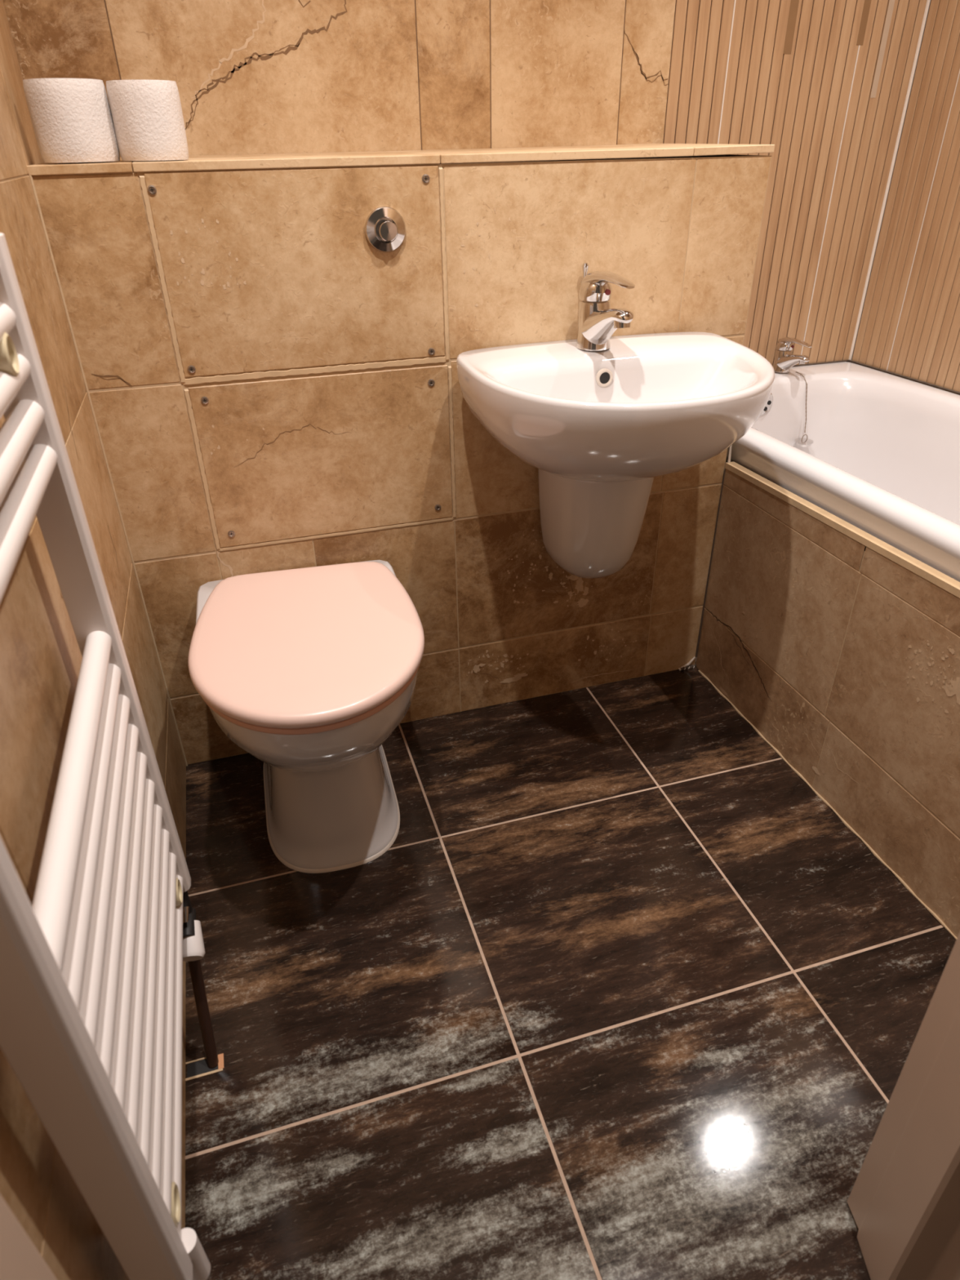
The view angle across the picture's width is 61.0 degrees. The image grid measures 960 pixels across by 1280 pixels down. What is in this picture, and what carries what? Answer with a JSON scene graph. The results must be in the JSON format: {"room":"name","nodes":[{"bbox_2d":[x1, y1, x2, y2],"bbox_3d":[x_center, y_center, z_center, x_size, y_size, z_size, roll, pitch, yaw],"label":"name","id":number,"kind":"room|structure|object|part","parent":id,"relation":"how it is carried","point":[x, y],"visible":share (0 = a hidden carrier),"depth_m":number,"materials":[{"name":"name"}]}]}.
{"room":"bathroom","nodes":[
{"label":"bathroom","id":0,"kind":"room"},
{"bbox_2d":[0,0,186,1279],"bbox_3d":[-0.505,-0.537,0.701,0.032,2.400,1.780,-11,33,-15],"label":"wall","id":1,"kind":"structure","parent":0,"point":[41,657],"depth_m":0.84,"materials":[{"name":"tile"}]},
{"bbox_2d":[0,232,210,1279],"bbox_3d":[-0.348,0.154,0.715,0.065,0.876,0.491,-10,33,-14],"label":"towel radiator","id":2,"kind":"object","parent":1,"relation":"attached to","point":[91,971],"visible":1,"depth_m":0.67,"materials":[{"name":"white metal"}]},
{"bbox_3d":[-0.346,-0.167,0.518,0.025,0.025,0.439,-10,33,-14],"label":"rail","id":3,"kind":"part","parent":2,"relation":"part of","materials":[{"name":"white metal"}]},
{"bbox_3d":[-0.346,-0.132,0.540,0.025,0.025,0.439,-10,33,-14],"label":"rail","id":4,"kind":"part","parent":2,"relation":"part of","materials":[{"name":"white metal"}]},
{"bbox_3d":[-0.345,-0.097,0.561,0.025,0.025,0.439,-10,33,-14],"label":"rail","id":5,"kind":"part","parent":2,"relation":"part of","materials":[{"name":"white metal"}]},
{"bbox_3d":[-0.345,-0.062,0.583,0.025,0.025,0.439,-10,33,-14],"label":"rail","id":6,"kind":"part","parent":2,"relation":"part of","materials":[{"name":"white metal"}]},
{"bbox_3d":[-0.342,0.109,0.690,0.025,0.025,0.439,-10,33,-14],"label":"rail","id":7,"kind":"part","parent":2,"relation":"part of","materials":[{"name":"white metal"}]},
{"bbox_3d":[-0.341,0.144,0.711,0.025,0.025,0.439,-10,33,-14],"label":"rail","id":8,"kind":"part","parent":2,"relation":"part of","materials":[{"name":"white metal"}]},
{"bbox_3d":[-0.411,-0.004,0.879,0.039,0.780,0.030,-10,33,-14],"label":"post","id":9,"kind":"part","parent":2,"relation":"part of","materials":[{"name":"white metal"}]},
{"bbox_3d":[-0.276,0.228,0.503,0.039,0.780,0.030,-10,33,-14],"label":"post","id":10,"kind":"part","parent":2,"relation":"part of","materials":[{"name":"white metal"}]},
{"bbox_3d":[-0.341,0.179,0.733,0.025,0.025,0.439,-10,33,-14],"label":"rail","id":11,"kind":"part","parent":2,"relation":"part of","materials":[{"name":"white metal"}]},
{"bbox_3d":[-0.340,0.214,0.755,0.025,0.025,0.439,-10,33,-14],"label":"rail","id":12,"kind":"part","parent":2,"relation":"part of","materials":[{"name":"white metal"}]},
{"bbox_3d":[-0.340,0.248,0.776,0.025,0.025,0.439,-10,33,-14],"label":"rail","id":13,"kind":"part","parent":2,"relation":"part of","materials":[{"name":"white metal"}]},
{"bbox_3d":[-0.339,0.283,0.798,0.025,0.025,0.439,-10,33,-14],"label":"rail","id":14,"kind":"part","parent":2,"relation":"part of","materials":[{"name":"white metal"}]},
{"bbox_3d":[-0.338,0.318,0.820,0.025,0.025,0.439,-10,33,-14],"label":"rail","id":15,"kind":"part","parent":2,"relation":"part of","materials":[{"name":"white metal"}]},
{"bbox_3d":[-0.338,0.353,0.841,0.025,0.025,0.439,-10,33,-14],"label":"rail","id":16,"kind":"part","parent":2,"relation":"part of","materials":[{"name":"white metal"}]},
{"bbox_3d":[-0.337,0.388,0.863,0.025,0.025,0.439,-10,33,-14],"label":"rail","id":17,"kind":"part","parent":2,"relation":"part of","materials":[{"name":"white metal"}]},
{"bbox_3d":[-0.337,0.423,0.885,0.025,0.025,0.439,-10,33,-14],"label":"rail","id":18,"kind":"part","parent":2,"relation":"part of","materials":[{"name":"white metal"}]},
{"bbox_2d":[187,960,218,1068],"bbox_3d":[-0.387,0.489,1.127,0.016,0.212,0.097,-8,33,-11],"label":"pipe","id":19,"kind":"object","parent":2,"relation":"attached to","point":[195,968],"visible":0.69,"depth_m":1.13,"materials":[{"name":"black metal"}]},
{"bbox_2d":[28,154,771,766],"bbox_3d":[-0.123,-0.401,1.733,1.211,1.071,0.459,-10,33,-14],"label":"wall","id":20,"kind":"structure","parent":0,"point":[502,622],"depth_m":1.46,"materials":[{"name":"tile"}]},
{"bbox_2d":[138,165,448,385],"bbox_3d":[-0.269,-0.574,1.292,0.453,0.301,0.022,-10,33,-14],"label":"access panel","id":21,"kind":"object","parent":20,"relation":"attached to","point":[267,270],"depth_m":1.29,"materials":[{"name":"tile"}]},
{"bbox_3d":[-0.148,-0.648,1.288,0.066,0.066,0.018,-10,33,-14],"label":"flush button","id":22,"kind":"part","parent":21,"relation":"part of","materials":[{"name":"silver metal"}]},
{"bbox_2d":[183,364,456,551],"bbox_3d":[-0.265,-0.323,1.458,0.455,0.294,0.006,-10,33,-14],"label":"access panel","id":23,"kind":"object","parent":20,"relation":"attached to","point":[286,459],"visible":1,"depth_m":1.45,"materials":[{"name":"tile"}]},
{"bbox_2d":[26,143,774,175],"bbox_3d":[-0.124,-0.863,1.451,1.188,0.018,0.453,-10,33,-14],"label":"trim","id":24,"kind":"structure","parent":20,"relation":"on","point":[199,162],"depth_m":1.28,"materials":[{"name":"tile"}]},
{"bbox_2d":[22,78,119,162],"bbox_3d":[-0.582,-0.741,1.164,0.108,0.098,0.107,-10,33,-14],"label":"toilet roll","id":25,"kind":"object","parent":24,"relation":"on","point":[72,120],"visible":1,"depth_m":1.13,"materials":[{"name":"paper"}]},
{"bbox_2d":[106,80,188,160],"bbox_3d":[-0.483,-0.756,1.188,0.098,0.096,0.098,-10,33,-14],"label":"toilet roll","id":26,"kind":"object","parent":24,"relation":"on","point":[147,115],"visible":1,"depth_m":1.16,"materials":[{"name":"paper"}]},
{"bbox_2d":[456,332,774,482],"bbox_3d":[0.246,-0.372,1.371,0.508,0.184,0.392,-10,33,-14],"label":"basin","id":27,"kind":"object","parent":20,"relation":"attached to","point":[643,406],"visible":0.98,"depth_m":1.30,"materials":[{"name":"white ceramic"}]},
{"bbox_2d":[537,468,653,578],"bbox_3d":[0.234,-0.232,1.565,0.199,0.259,0.209,-10,33,-14],"label":"pedestal","id":28,"kind":"object","parent":27,"relation":"attached to","point":[591,530],"visible":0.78,"depth_m":1.51,"materials":[{"name":"white ceramic"}]},
{"bbox_2d":[576,262,635,351],"bbox_3d":[0.211,-0.554,1.372,0.060,0.131,0.175,-10,33,-14],"label":"mixer tap","id":29,"kind":"object","parent":27,"relation":"on","point":[597,322],"visible":1,"depth_m":1.37,"materials":[{"name":"silver metal"}]},
{"bbox_3d":[0.182,-0.602,1.432,0.012,0.111,0.012,-10,33,-14],"label":"pop rod","id":30,"kind":"part","parent":29,"relation":"part of","materials":[{"name":"silver metal"}]},
{"bbox_3d":[0.217,-0.523,1.369,0.054,0.078,0.134,-10,33,-14],"label":"spout","id":31,"kind":"part","parent":29,"relation":"part of","materials":[{"name":"silver metal"}]},
{"bbox_3d":[0.213,-0.583,1.344,0.047,0.042,0.157,-10,33,-14],"label":"lever","id":32,"kind":"part","parent":29,"relation":"part of","materials":[{"name":"silver metal"}]},
{"bbox_2d":[3,0,927,366],"bbox_3d":[0.101,-1.134,1.646,1.900,2.400,0.004,-10,33,-14],"label":"wall","id":33,"kind":"structure","parent":0,"point":[823,82],"depth_m":1.66,"materials":[{"name":"tile"}]},
{"bbox_2d":[185,661,956,1279],"bbox_3d":[0.290,0.688,0.985,1.360,0.005,2.150,-10,33,-14],"label":"floor","id":34,"kind":"structure","parent":0,"point":[615,993],"depth_m":1.21,"materials":[{"name":"tile"}]},
{"bbox_2d":[187,560,424,873],"bbox_3d":[-0.276,0.158,1.425,0.368,0.450,0.524,-10,33,-14],"label":"toilet","id":35,"kind":"object","parent":34,"relation":"on","point":[308,672],"visible":1,"depth_m":1.27,"materials":[{"name":"white ceramic"}]},
{"bbox_3d":[-0.273,-0.009,1.287,0.362,0.022,0.466,-10,33,-14],"label":"lid","id":36,"kind":"part","parent":35,"relation":"part of","materials":[{"name":"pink plastic"}]},
{"bbox_3d":[-0.272,0.006,1.297,0.352,0.012,0.456,-10,33,-14],"label":"seat","id":37,"kind":"part","parent":35,"relation":"part of","materials":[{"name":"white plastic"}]},
{"bbox_2d":[695,461,959,939],"bbox_3d":[0.687,0.107,1.390,0.022,0.550,1.100,-10,33,-14],"label":"surround","id":38,"kind":"object","parent":34,"relation":"on","point":[842,655],"visible":1,"depth_m":1.46,"materials":[{"name":"beige tile"}]},
{"bbox_2d":[725,360,959,582],"bbox_3d":[0.921,-0.167,1.582,0.642,0.421,1.550,-10,33,-14],"label":"bathtub","id":39,"kind":"object","parent":38,"relation":"on","point":[882,458],"visible":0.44,"depth_m":1.92,"materials":[{"name":"ceramic"}]},
{"bbox_2d":[773,337,812,372],"bbox_3d":[0.787,-0.713,2.049,0.046,0.085,0.120,-10,33,-14],"label":"mixer tap","id":40,"kind":"object","parent":39,"relation":"on","point":[784,360],"visible":0.96,"depth_m":2.05,"materials":[{"name":"silver metal"}]},
{"bbox_3d":[0.790,-0.697,2.050,0.040,0.053,0.102,-10,33,-14],"label":"spout","id":41,"kind":"part","parent":40,"relation":"part of","materials":[{"name":"silver metal"}]},
{"bbox_3d":[0.787,-0.737,2.034,0.035,0.028,0.118,-10,33,-14],"label":"lever","id":42,"kind":"part","parent":40,"relation":"part of","materials":[{"name":"silver metal"}]},
{"bbox_2d":[794,371,813,447],"bbox_3d":[0.829,-0.590,2.085,0.046,0.169,0.097,-10,33,-14],"label":"plug","id":43,"kind":"object","parent":39,"relation":"hanging from","point":[801,442],"visible":1,"depth_m":2.09,"materials":[{"name":"metal"}]},
{"bbox_3d":[0.824,-0.609,2.087,0.009,0.139,0.073,-13,34,-19],"label":"chain","id":44,"kind":"part","parent":43,"relation":"part of","materials":[{"name":"metal"}]},
{"bbox_2d":[848,0,959,395],"bbox_3d":[1.250,-0.842,1.145,0.009,2.400,1.783,-10,33,-14],"label":"wall","id":45,"kind":"structure","parent":0,"point":[908,323],"depth_m":1.90,"materials":[{"name":"brown wood"}]},
{"bbox_3d":[0.605,-0.315,0.315,2.010,2.400,0.120,-10,33,-14],"label":"wall","id":46,"kind":"structure","parent":0,"visible":0},
{"bbox_2d":[0,1194,57,1279],"bbox_3d":[-0.283,0.001,0.152,0.088,2.060,0.158,-10,33,-14],"label":"door frame","id":47,"kind":"structure","parent":46,"relation":"attached to","point":[20,1259],"depth_m":0.45,"materials":[{"name":"paint"}]},
{"bbox_2d":[847,932,959,1279],"bbox_3d":[0.478,-0.144,0.365,0.225,2.060,0.205,-10,33,-14],"label":"door frame","id":48,"kind":"structure","parent":46,"relation":"attached to","point":[904,1200],"depth_m":0.80,"materials":[{"name":"paint"}]}
]}

